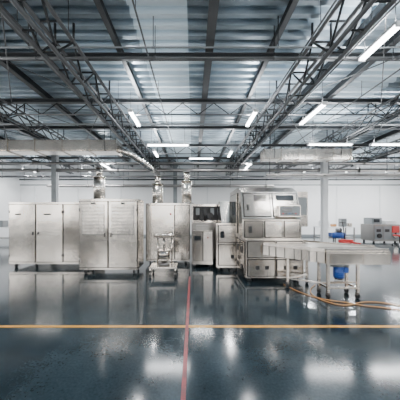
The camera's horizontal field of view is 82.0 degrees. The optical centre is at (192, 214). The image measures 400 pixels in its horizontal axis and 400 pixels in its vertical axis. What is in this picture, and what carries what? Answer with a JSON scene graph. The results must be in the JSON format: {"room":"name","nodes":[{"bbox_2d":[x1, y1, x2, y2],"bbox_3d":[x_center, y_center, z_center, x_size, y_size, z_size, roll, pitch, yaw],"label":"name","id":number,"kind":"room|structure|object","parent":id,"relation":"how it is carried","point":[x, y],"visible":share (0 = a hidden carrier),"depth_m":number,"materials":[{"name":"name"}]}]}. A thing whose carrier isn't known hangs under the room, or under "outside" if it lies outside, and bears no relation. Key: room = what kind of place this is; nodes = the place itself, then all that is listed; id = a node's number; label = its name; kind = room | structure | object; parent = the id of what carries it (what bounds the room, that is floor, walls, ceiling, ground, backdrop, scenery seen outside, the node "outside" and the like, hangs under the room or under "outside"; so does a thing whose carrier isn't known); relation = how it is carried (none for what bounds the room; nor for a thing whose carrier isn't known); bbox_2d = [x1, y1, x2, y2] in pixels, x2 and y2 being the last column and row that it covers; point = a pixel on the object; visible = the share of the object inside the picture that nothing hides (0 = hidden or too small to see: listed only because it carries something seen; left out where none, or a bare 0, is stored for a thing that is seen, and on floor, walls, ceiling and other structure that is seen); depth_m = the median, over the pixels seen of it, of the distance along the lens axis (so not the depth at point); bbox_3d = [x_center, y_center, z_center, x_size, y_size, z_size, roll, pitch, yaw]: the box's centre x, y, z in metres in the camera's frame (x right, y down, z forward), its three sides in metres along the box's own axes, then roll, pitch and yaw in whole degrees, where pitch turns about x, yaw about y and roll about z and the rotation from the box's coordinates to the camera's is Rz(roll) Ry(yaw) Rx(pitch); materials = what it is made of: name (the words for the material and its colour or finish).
{"room":"processing plant","nodes":[
{"label":"processing plant","id":0,"kind":"room"},
{"bbox_2d":[0,159,19,236],"bbox_3d":[-12.100,-1.100,5.600,0.200,5.200,21.200,0,0,0],"label":"wall","id":1,"kind":"structure","parent":0,"point":[9,187],"depth_m":14.88,"materials":[{"name":"white paint"}]},
{"bbox_2d":[46,184,273,187],"bbox_3d":[-2.000,-2.594,14.200,14.000,1.812,0.225,0,0,0],"label":"ceiling pipe","id":2,"kind":"object","parent":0,"point":[48,185],"depth_m":14.13,"materials":[{"name":"grey metal"}]},
{"bbox_2d":[0,237,399,399],"bbox_3d":[1.500,1.548,5.500,27.000,0.103,21.000,0,0,0],"label":"floor","id":3,"kind":"structure","parent":0,"point":[36,363],"depth_m":2.89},
{"bbox_2d":[0,220,8,238],"bbox_3d":[-10.050,0.900,12.400,1.700,1.200,0.800,0,0,0],"label":"bench","id":4,"kind":"object","parent":3,"relation":"on","point":[3,223],"visible":0.34,"depth_m":12.26,"materials":[{"name":"white paint"}]},
{"bbox_2d":[9,202,78,266],"bbox_3d":[-4.044,0.570,7.025,2.312,1.860,1.150,0,0,0],"label":"tall cabinet","id":5,"kind":"object","parent":3,"relation":"on","point":[39,232],"visible":0.72,"depth_m":6.47,"materials":[{"name":"silver metal"}]},
{"bbox_2d":[51,155,58,201],"bbox_3d":[-7.500,-1.000,12.500,0.400,5.000,0.400,0,0,0],"label":"steel column","id":6,"kind":"structure","parent":3,"relation":"on","point":[54,158],"depth_m":12.37,"materials":[{"name":"grey metal"}]},
{"bbox_2d":[79,199,143,273],"bbox_3d":[-2.109,0.550,6.075,1.482,1.900,0.750,0,0,0],"label":"tall cabinet","id":7,"kind":"object","parent":3,"relation":"on","point":[111,231],"visible":1,"depth_m":5.72,"materials":[{"name":"silver metal"}]},
{"bbox_2d":[92,167,105,198],"bbox_3d":[-2.500,-0.836,6.150,0.405,0.868,0.405,0,0,0],"label":"chimney","id":8,"kind":"object","parent":7,"relation":"on","point":[99,188],"visible":0.8,"depth_m":6.04,"materials":[{"name":"silver metal"}]},
{"bbox_2d":[149,234,177,277],"bbox_3d":[-0.720,0.985,5.725,0.660,1.030,0.540,0,0,0],"label":"trolley","id":9,"kind":"object","parent":3,"relation":"on","point":[163,255],"visible":1,"depth_m":5.65,"materials":[{"name":"silver metal"}]},
{"bbox_2d":[146,203,189,263],"bbox_3d":[-0.754,0.575,7.375,1.332,1.850,1.050,0,0,0],"label":"tall cabinet","id":10,"kind":"object","parent":3,"relation":"on","point":[161,218],"visible":0.98,"depth_m":6.87,"materials":[{"name":"silver metal"}]},
{"bbox_2d":[152,175,163,202],"bbox_3d":[-1.120,-0.796,7.300,0.459,0.888,0.459,0,0,0],"label":"chimney","id":11,"kind":"object","parent":10,"relation":"on","point":[157,187],"visible":0.84,"depth_m":7.17,"materials":[{"name":"silver metal"}]},
{"bbox_2d":[181,171,193,203],"bbox_3d":[-0.200,-0.861,7.300,0.432,1.018,0.432,0,0,0],"label":"chimney","id":12,"kind":"object","parent":10,"relation":"on","point":[186,192],"visible":0.89,"depth_m":7.17,"materials":[{"name":"silver metal"}]},
{"bbox_2d":[172,165,177,202],"bbox_3d":[-1.200,-1.000,15.600,0.400,5.000,0.400,0,0,0],"label":"steel column","id":13,"kind":"structure","parent":3,"relation":"on","point":[173,166],"depth_m":15.47,"materials":[{"name":"grey metal"}]},
{"bbox_2d":[192,225,212,266],"bbox_3d":[0.270,0.900,6.878,0.580,1.200,0.845,0,0,0],"label":"cabinet","id":14,"kind":"object","parent":3,"relation":"on","point":[202,237],"visible":1,"depth_m":6.47,"materials":[{"name":"silver metal"}]},
{"bbox_2d":[191,204,217,257],"bbox_3d":[0.475,0.580,7.642,1.050,1.840,0.715,0,0,0],"label":"mechanism","id":15,"kind":"object","parent":3,"relation":"on","point":[201,214],"visible":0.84,"depth_m":7.40,"materials":[{"name":"silver metal"}]},
{"bbox_2d":[213,187,303,280],"bbox_3d":[1.540,0.390,6.128,1.840,2.220,2.145,0,0,0],"label":"machine","id":16,"kind":"object","parent":3,"relation":"on","point":[253,216],"visible":0.91,"depth_m":5.27,"materials":[{"name":"silver metal"}]},
{"bbox_2d":[297,192,308,272],"bbox_3d":[2.785,0.450,6.143,0.370,2.100,0.515,0,0,0],"label":"instrument box","id":17,"kind":"object","parent":3,"relation":"on","point":[302,196],"visible":0.29,"depth_m":5.90,"materials":[{"name":"silver metal"}]},
{"bbox_2d":[320,147,327,241],"bbox_3d":[6.850,-1.000,12.000,0.400,5.000,0.400,0,0,0],"label":"steel column","id":18,"kind":"structure","parent":3,"relation":"on","point":[323,165],"depth_m":11.87,"materials":[{"name":"grey metal"}]},
{"bbox_2d":[262,240,390,298],"bbox_3d":[2.609,1.045,4.638,1.220,0.910,2.045,0,0,-43],"label":"conveyor","id":19,"kind":"object","parent":3,"relation":"on","point":[339,256],"visible":0.99,"depth_m":4.16,"materials":[{"name":"silver metal"}]},
{"bbox_2d":[313,219,354,241],"bbox_3d":[7.950,0.850,13.000,1.900,1.300,0.800,0,0,0],"label":"bench","id":20,"kind":"object","parent":3,"relation":"on","point":[346,225],"visible":0.73,"depth_m":12.73,"materials":[{"name":"white paint"}]},
{"bbox_2d":[332,228,345,242],"bbox_3d":[7.750,1.095,12.250,0.660,0.810,0.320,0,0,0],"label":"blue air compressor","id":21,"kind":"object","parent":3,"relation":"on","point":[338,233],"visible":0.86,"depth_m":12.15,"materials":[{"name":"metal"}]},
{"bbox_2d":[283,284,399,310],"bbox_3d":[2.927,1.488,3.925,2.800,0.017,0.512,0,0,36],"label":"air hose","id":22,"kind":"object","parent":3,"relation":"on","point":[283,284],"visible":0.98,"depth_m":3.91,"materials":[{"name":"orange rubber"}]},
{"bbox_2d":[338,222,360,243],"bbox_3d":[7.800,0.938,11.562,0.600,1.125,0.925,0,0,0],"label":"jack","id":23,"kind":"object","parent":3,"relation":"on","point":[349,241],"visible":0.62,"depth_m":11.60,"materials":[{"name":"red paint"}]},
{"bbox_2d":[310,285,399,305],"bbox_3d":[3.245,1.488,3.778,2.451,0.017,0.970,0,0,38],"label":"air hose","id":24,"kind":"object","parent":3,"relation":"on","point":[313,285],"visible":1,"depth_m":3.90,"materials":[{"name":"orange rubber"}]},
{"bbox_2d":[361,218,399,242],"bbox_3d":[10.300,0.825,12.660,1.400,1.350,1.080,0,0,0],"label":"machine","id":25,"kind":"object","parent":3,"relation":"on","point":[373,229],"visible":0.88,"depth_m":12.23,"materials":[{"name":"silver metal"}]},
{"bbox_2d":[392,226,399,245],"bbox_3d":[10.277,1.025,11.400,0.576,0.950,0.603,0,0,0],"label":"office chair","id":26,"kind":"object","parent":3,"relation":"on","point":[395,229],"visible":1,"depth_m":11.60,"materials":[{"name":"red plastic"}]},
{"bbox_2d":[0,0,399,161],"bbox_3d":[1.500,-3.600,5.612,27.000,0.200,21.225,0,0,0],"label":"ceiling","id":27,"kind":"structure","parent":0,"point":[177,22],"depth_m":5.53,"materials":[{"name":"grey paint"}]},
{"bbox_2d":[0,139,73,173],"bbox_3d":[-8.200,-3.135,8.091,0.300,0.730,15.018,0,0,0],"label":"roof truss","id":28,"kind":"object","parent":27,"relation":"attached to","point":[21,156],"visible":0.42,"depth_m":12.45,"materials":[{"name":"metal"}]},
{"bbox_2d":[0,157,399,164],"bbox_3d":[1.500,-3.091,13.200,27.015,0.467,0.100,0,0,0],"label":"beam","id":29,"kind":"structure","parent":28,"relation":"on","point":[14,158],"depth_m":13.18,"materials":[{"name":"metal"}]},
{"bbox_2d":[0,98,399,114],"bbox_3d":[1.500,-3.091,6.600,27.015,0.467,0.100,0,0,0],"label":"beam","id":30,"kind":"structure","parent":28,"relation":"on","point":[23,101],"depth_m":6.58,"materials":[{"name":"metal"}]},
{"bbox_2d":[0,52,399,60],"bbox_3d":[1.500,-3.268,4.750,27.000,0.115,0.100,0,0,0],"label":"beam","id":31,"kind":"structure","parent":28,"relation":"on","point":[1,53],"depth_m":4.73,"materials":[{"name":"metal"}]},
{"bbox_2d":[0,126,399,129],"bbox_3d":[1.500,-3.268,8.600,27.000,0.115,0.100,0,0,0],"label":"beam","id":32,"kind":"structure","parent":28,"relation":"on","point":[1,127],"depth_m":8.58,"materials":[{"name":"metal"}]},
{"bbox_2d":[122,144,399,153],"bbox_3d":[1.500,-3.091,10.800,27.015,0.467,0.100,0,0,0],"label":"beam","id":33,"kind":"structure","parent":28,"relation":"on","point":[123,145],"depth_m":10.78,"materials":[{"name":"metal"}]},
{"bbox_2d":[0,118,93,166],"bbox_3d":[-6.900,-3.413,8.250,0.126,0.175,15.500,0,0,0],"label":"beam","id":34,"kind":"structure","parent":27,"relation":"attached to","point":[24,132],"depth_m":9.54,"materials":[{"name":"metal"}]},
{"bbox_2d":[0,98,114,173],"bbox_3d":[-5.400,-3.135,8.091,0.300,0.730,15.018,0,0,0],"label":"roof truss","id":35,"kind":"object","parent":27,"relation":"attached to","point":[5,117],"visible":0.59,"depth_m":7.65,"materials":[{"name":"metal"}]},
{"bbox_2d":[0,5,131,151],"bbox_3d":[-3.200,-3.413,8.250,0.072,0.175,15.500,0,0,0],"label":"beam","id":36,"kind":"structure","parent":27,"relation":"attached to","point":[4,18],"depth_m":5.18,"materials":[{"name":"metal"}]},
{"bbox_2d":[0,61,132,166],"bbox_3d":[-4.200,-3.413,8.250,0.126,0.175,15.500,0,0,0],"label":"beam","id":37,"kind":"structure","parent":27,"relation":"attached to","point":[13,69],"depth_m":6.20,"materials":[{"name":"metal"}]},
{"bbox_2d":[0,3,139,156],"bbox_3d":[-2.750,-3.242,8.200,0.032,0.516,15.200,0,0,0],"label":"conduit","id":38,"kind":"object","parent":27,"relation":"attached to","point":[0,3],"visible":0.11,"depth_m":3.93,"materials":[{"name":"metal"}]},
{"bbox_2d":[0,117,159,174],"bbox_3d":[-4.317,-2.689,8.822,6.642,1.622,2.339,0,0,-21],"label":"ventilation duct","id":39,"kind":"object","parent":27,"relation":"attached to","point":[7,147],"visible":0.97,"depth_m":8.20,"materials":[{"name":"silver metal"}]},
{"bbox_2d":[0,0,160,175],"bbox_3d":[-2.350,-3.057,8.089,0.412,0.886,15.022,0,0,0],"label":"roof truss","id":40,"kind":"object","parent":27,"relation":"attached to","point":[22,5],"visible":0.76,"depth_m":4.26,"materials":[{"name":"metal"}]},
{"bbox_2d":[0,3,399,146],"bbox_3d":[-0.150,-3.190,6.900,16.917,0.044,7.813,0,0,0],"label":"wind bracing","id":41,"kind":"object","parent":40,"relation":"attached to","point":[383,62],"visible":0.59,"depth_m":5.87,"materials":[{"name":"grey metal"}]},
{"bbox_2d":[45,0,164,173],"bbox_3d":[-1.950,-3.167,8.200,0.032,0.666,15.200,0,0,0],"label":"conduit","id":42,"kind":"object","parent":27,"relation":"attached to","point":[46,1],"visible":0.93,"depth_m":4.12,"materials":[{"name":"metal"}]},
{"bbox_2d":[93,0,171,166],"bbox_3d":[-1.500,-3.413,8.250,0.090,0.175,15.500,0,0,0],"label":"beam","id":43,"kind":"structure","parent":27,"relation":"attached to","point":[99,4],"depth_m":4.65,"materials":[{"name":"metal"}]},
{"bbox_2d":[127,109,140,126],"bbox_3d":[-1.650,-2.993,6.500,0.120,0.615,1.024,0,0,0],"label":"lamp","id":44,"kind":"object","parent":27,"relation":"hanging from","point":[131,112],"visible":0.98,"depth_m":6.37,"materials":[{"name":"white paint"}]},
{"bbox_2d":[132,0,179,167],"bbox_3d":[-0.900,-3.342,8.200,0.032,0.316,15.200,0,0,0],"label":"conduit","id":45,"kind":"object","parent":27,"relation":"attached to","point":[133,3],"visible":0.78,"depth_m":4.76,"materials":[{"name":"metal"}]},
{"bbox_2d":[147,125,188,146],"bbox_3d":[-0.900,-2.893,8.300,1.524,0.815,0.120,0,0,0],"label":"lamp","id":46,"kind":"object","parent":27,"relation":"hanging from","point":[151,143],"visible":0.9,"depth_m":8.26,"materials":[{"name":"white paint"}]},
{"bbox_2d":[0,16,399,48],"bbox_3d":[1.500,-3.216,4.050,27.000,0.569,0.038,0,0,0],"label":"ceiling pipe","id":47,"kind":"object","parent":27,"relation":"hanging from","point":[1,47],"depth_m":4.04,"materials":[{"name":"grey metal"}]},
{"bbox_2d":[0,25,399,59],"bbox_3d":[1.500,-3.184,4.250,27.000,0.631,0.062,0,0,0],"label":"ceiling pipe","id":48,"kind":"object","parent":27,"relation":"hanging from","point":[36,57],"depth_m":4.23,"materials":[{"name":"grey metal"}]},
{"bbox_2d":[0,109,399,124],"bbox_3d":[1.500,-3.231,7.600,27.000,0.537,0.075,0,0,0],"label":"ceiling pipe","id":49,"kind":"object","parent":27,"relation":"hanging from","point":[38,123],"depth_m":7.58,"materials":[{"name":"grey metal"}]},
{"bbox_2d":[0,149,399,164],"bbox_3d":[1.500,-3.081,12.200,25.000,0.838,0.175,0,0,0],"label":"ceiling pipe","id":50,"kind":"object","parent":27,"relation":"hanging from","point":[364,163],"depth_m":12.14,"materials":[{"name":"grey metal"}]},
{"bbox_2d":[0,152,399,172],"bbox_3d":[1.500,-2.913,12.600,25.000,1.175,0.250,0,0,0],"label":"ceiling pipe","id":51,"kind":"object","parent":27,"relation":"hanging from","point":[198,169],"depth_m":12.51,"materials":[{"name":"grey metal"}]},
{"bbox_2d":[189,149,212,158],"bbox_3d":[0.400,-3.042,11.500,1.224,0.515,0.120,0,0,0],"label":"lamp","id":52,"kind":"object","parent":27,"relation":"hanging from","point":[191,157],"visible":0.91,"depth_m":11.46,"materials":[{"name":"white paint"}]},
{"bbox_2d":[197,0,219,166],"bbox_3d":[0.330,-3.413,8.250,0.162,0.175,15.500,0,0,0],"label":"beam","id":53,"kind":"structure","parent":27,"relation":"attached to","point":[213,7],"depth_m":4.62,"materials":[{"name":"metal"}]},
{"bbox_2d":[0,154,399,177],"bbox_3d":[1.500,-2.788,12.900,25.000,1.425,0.150,0,0,0],"label":"ceiling pipe","id":54,"kind":"object","parent":53,"relation":"hanging from","point":[1,176],"visible":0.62,"depth_m":12.87,"materials":[{"name":"metal"}]},
{"bbox_2d":[19,160,399,180],"bbox_3d":[1.500,-2.844,14.600,25.000,1.312,0.125,0,0,0],"label":"ceiling pipe","id":55,"kind":"object","parent":27,"relation":"hanging from","point":[24,179],"depth_m":14.55,"materials":[{"name":"grey metal"}]},
{"bbox_2d":[245,109,258,126],"bbox_3d":[1.650,-2.993,6.500,0.120,0.615,1.024,0,0,0],"label":"lamp","id":56,"kind":"object","parent":27,"relation":"hanging from","point":[254,112],"visible":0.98,"depth_m":6.37,"materials":[{"name":"white paint"}]},
{"bbox_2d":[216,0,298,166],"bbox_3d":[1.600,-3.413,8.250,0.090,0.175,15.500,0,0,0],"label":"beam","id":57,"kind":"structure","parent":27,"relation":"attached to","point":[292,4],"depth_m":4.80,"materials":[{"name":"metal"}]},
{"bbox_2d":[224,0,336,167],"bbox_3d":[2.000,-3.242,8.200,0.032,0.516,15.200,0,0,0],"label":"conduit","id":58,"kind":"object","parent":27,"relation":"attached to","point":[335,1],"visible":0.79,"depth_m":4.51,"materials":[{"name":"metal"}]},
{"bbox_2d":[260,125,351,162],"bbox_3d":[4.500,-2.835,9.250,3.440,1.330,0.560,0,0,0],"label":"ventilation duct","id":59,"kind":"object","parent":27,"relation":"attached to","point":[266,155],"visible":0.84,"depth_m":9.00,"materials":[{"name":"silver metal"}]},
{"bbox_2d":[225,0,397,175],"bbox_3d":[2.350,-3.057,8.089,0.412,0.886,15.022,0,0,0],"label":"roof truss","id":60,"kind":"object","parent":27,"relation":"attached to","point":[363,5],"visible":0.87,"depth_m":4.28,"materials":[{"name":"metal"}]},
{"bbox_2d":[299,79,327,124],"bbox_3d":[3.050,-2.917,5.900,0.120,0.765,1.224,0,0,0],"label":"lamp","id":61,"kind":"object","parent":27,"relation":"hanging from","point":[322,104],"visible":0.9,"depth_m":5.67,"materials":[{"name":"white paint"}]},
{"bbox_2d":[242,3,385,160],"bbox_3d":[3.100,-3.413,8.250,0.072,0.175,15.500,0,0,0],"label":"beam","id":62,"kind":"structure","parent":27,"relation":"attached to","point":[379,6],"depth_m":4.59,"materials":[{"name":"metal"}]},
{"bbox_2d":[239,0,399,166],"bbox_3d":[2.800,-3.192,8.200,0.032,0.616,15.200,0,0,0],"label":"conduit","id":63,"kind":"object","parent":27,"relation":"attached to","point":[398,2],"visible":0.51,"depth_m":4.21,"materials":[{"name":"metal"}]},
{"bbox_2d":[249,29,399,166],"bbox_3d":[3.900,-3.413,8.250,0.126,0.175,15.500,0,0,0],"label":"beam","id":64,"kind":"structure","parent":27,"relation":"attached to","point":[341,85],"depth_m":5.73,"materials":[{"name":"metal"}]},
{"bbox_2d":[307,119,352,145],"bbox_3d":[4.700,-2.842,7.900,1.524,0.915,0.120,0,0,0],"label":"lamp","id":65,"kind":"object","parent":27,"relation":"hanging from","point":[312,143],"visible":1,"depth_m":7.89,"materials":[{"name":"white paint"}]},
{"bbox_2d":[260,69,399,167],"bbox_3d":[4.400,-3.292,8.200,0.032,0.416,15.200,0,0,0],"label":"conduit","id":66,"kind":"object","parent":27,"relation":"attached to","point":[398,69],"visible":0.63,"depth_m":6.16,"materials":[{"name":"metal"}]},
{"bbox_2d":[264,136,399,176],"bbox_3d":[7.600,-2.600,10.200,8.800,1.800,0.400,0,0,0],"label":"cable tray","id":67,"kind":"object","parent":27,"relation":"attached to","point":[269,174],"visible":0.82,"depth_m":10.00,"materials":[{"name":"silver metal"}]},
{"bbox_2d":[274,94,399,173],"bbox_3d":[5.600,-3.135,8.091,0.300,0.730,15.018,0,0,0],"label":"roof truss","id":68,"kind":"object","parent":27,"relation":"attached to","point":[391,115],"visible":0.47,"depth_m":7.50,"materials":[{"name":"metal"}]},
{"bbox_2d":[293,111,399,166],"bbox_3d":[7.000,-3.413,8.250,0.090,0.175,15.500,0,0,0],"label":"beam","id":69,"kind":"structure","parent":27,"relation":"attached to","point":[398,116],"depth_m":9.27,"materials":[{"name":"metal"}]},
{"bbox_2d":[312,130,399,166],"bbox_3d":[8.300,-3.413,8.250,0.126,0.175,15.500,0,0,0],"label":"beam","id":70,"kind":"structure","parent":27,"relation":"attached to","point":[391,133],"depth_m":10.14,"materials":[{"name":"metal"}]},
{"bbox_2d":[329,139,399,167],"bbox_3d":[8.800,-3.135,8.091,0.300,0.730,15.018,0,0,0],"label":"roof truss","id":71,"kind":"object","parent":27,"relation":"attached to","point":[394,141],"visible":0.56,"depth_m":11.19,"materials":[{"name":"metal"}]},
{"bbox_2d":[351,151,399,166],"bbox_3d":[11.000,-3.413,8.250,0.126,0.175,15.500,0,0,0],"label":"beam","id":72,"kind":"structure","parent":27,"relation":"attached to","point":[387,155],"depth_m":13.27,"materials":[{"name":"metal"}]},
{"bbox_2d":[358,3,399,61],"bbox_3d":[2.950,-2.993,3.650,0.120,0.615,0.774,0,0,0],"label":"lamp","id":73,"kind":"object","parent":27,"relation":"hanging from","point":[395,26],"visible":0.92,"depth_m":3.60,"materials":[{"name":"white paint"}]},
{"bbox_2d":[369,143,399,145],"bbox_3d":[6.700,-2.842,7.900,1.224,0.915,0.120,0,0,0],"label":"lamp","id":74,"kind":"object","parent":27,"relation":"hanging from","point":[370,144],"visible":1,"depth_m":7.86,"materials":[{"name":"white paint"}]},
{"bbox_2d":[20,165,399,233],"bbox_3d":[1.500,-1.100,16.100,27.000,5.200,0.200,0,0,0],"label":"wall","id":75,"kind":"structure","parent":0,"point":[355,203],"depth_m":16.00,"materials":[{"name":"white paint"}]},
{"bbox_2d":[20,184,399,225],"bbox_3d":[1.500,-0.385,15.975,27.000,3.470,0.050,0,0,0],"label":"trim","id":76,"kind":"structure","parent":75,"relation":"attached to","point":[34,185],"depth_m":15.96,"materials":[{"name":"grey paint"}]},
{"bbox_2d":[144,234,360,236],"bbox_3d":[1.500,1.425,15.985,27.000,0.150,0.030,0,0,0],"label":"baseboard","id":77,"kind":"structure","parent":75,"relation":"attached to","point":[302,235],"depth_m":15.97,"materials":[{"name":"grey paint"}]}
]}

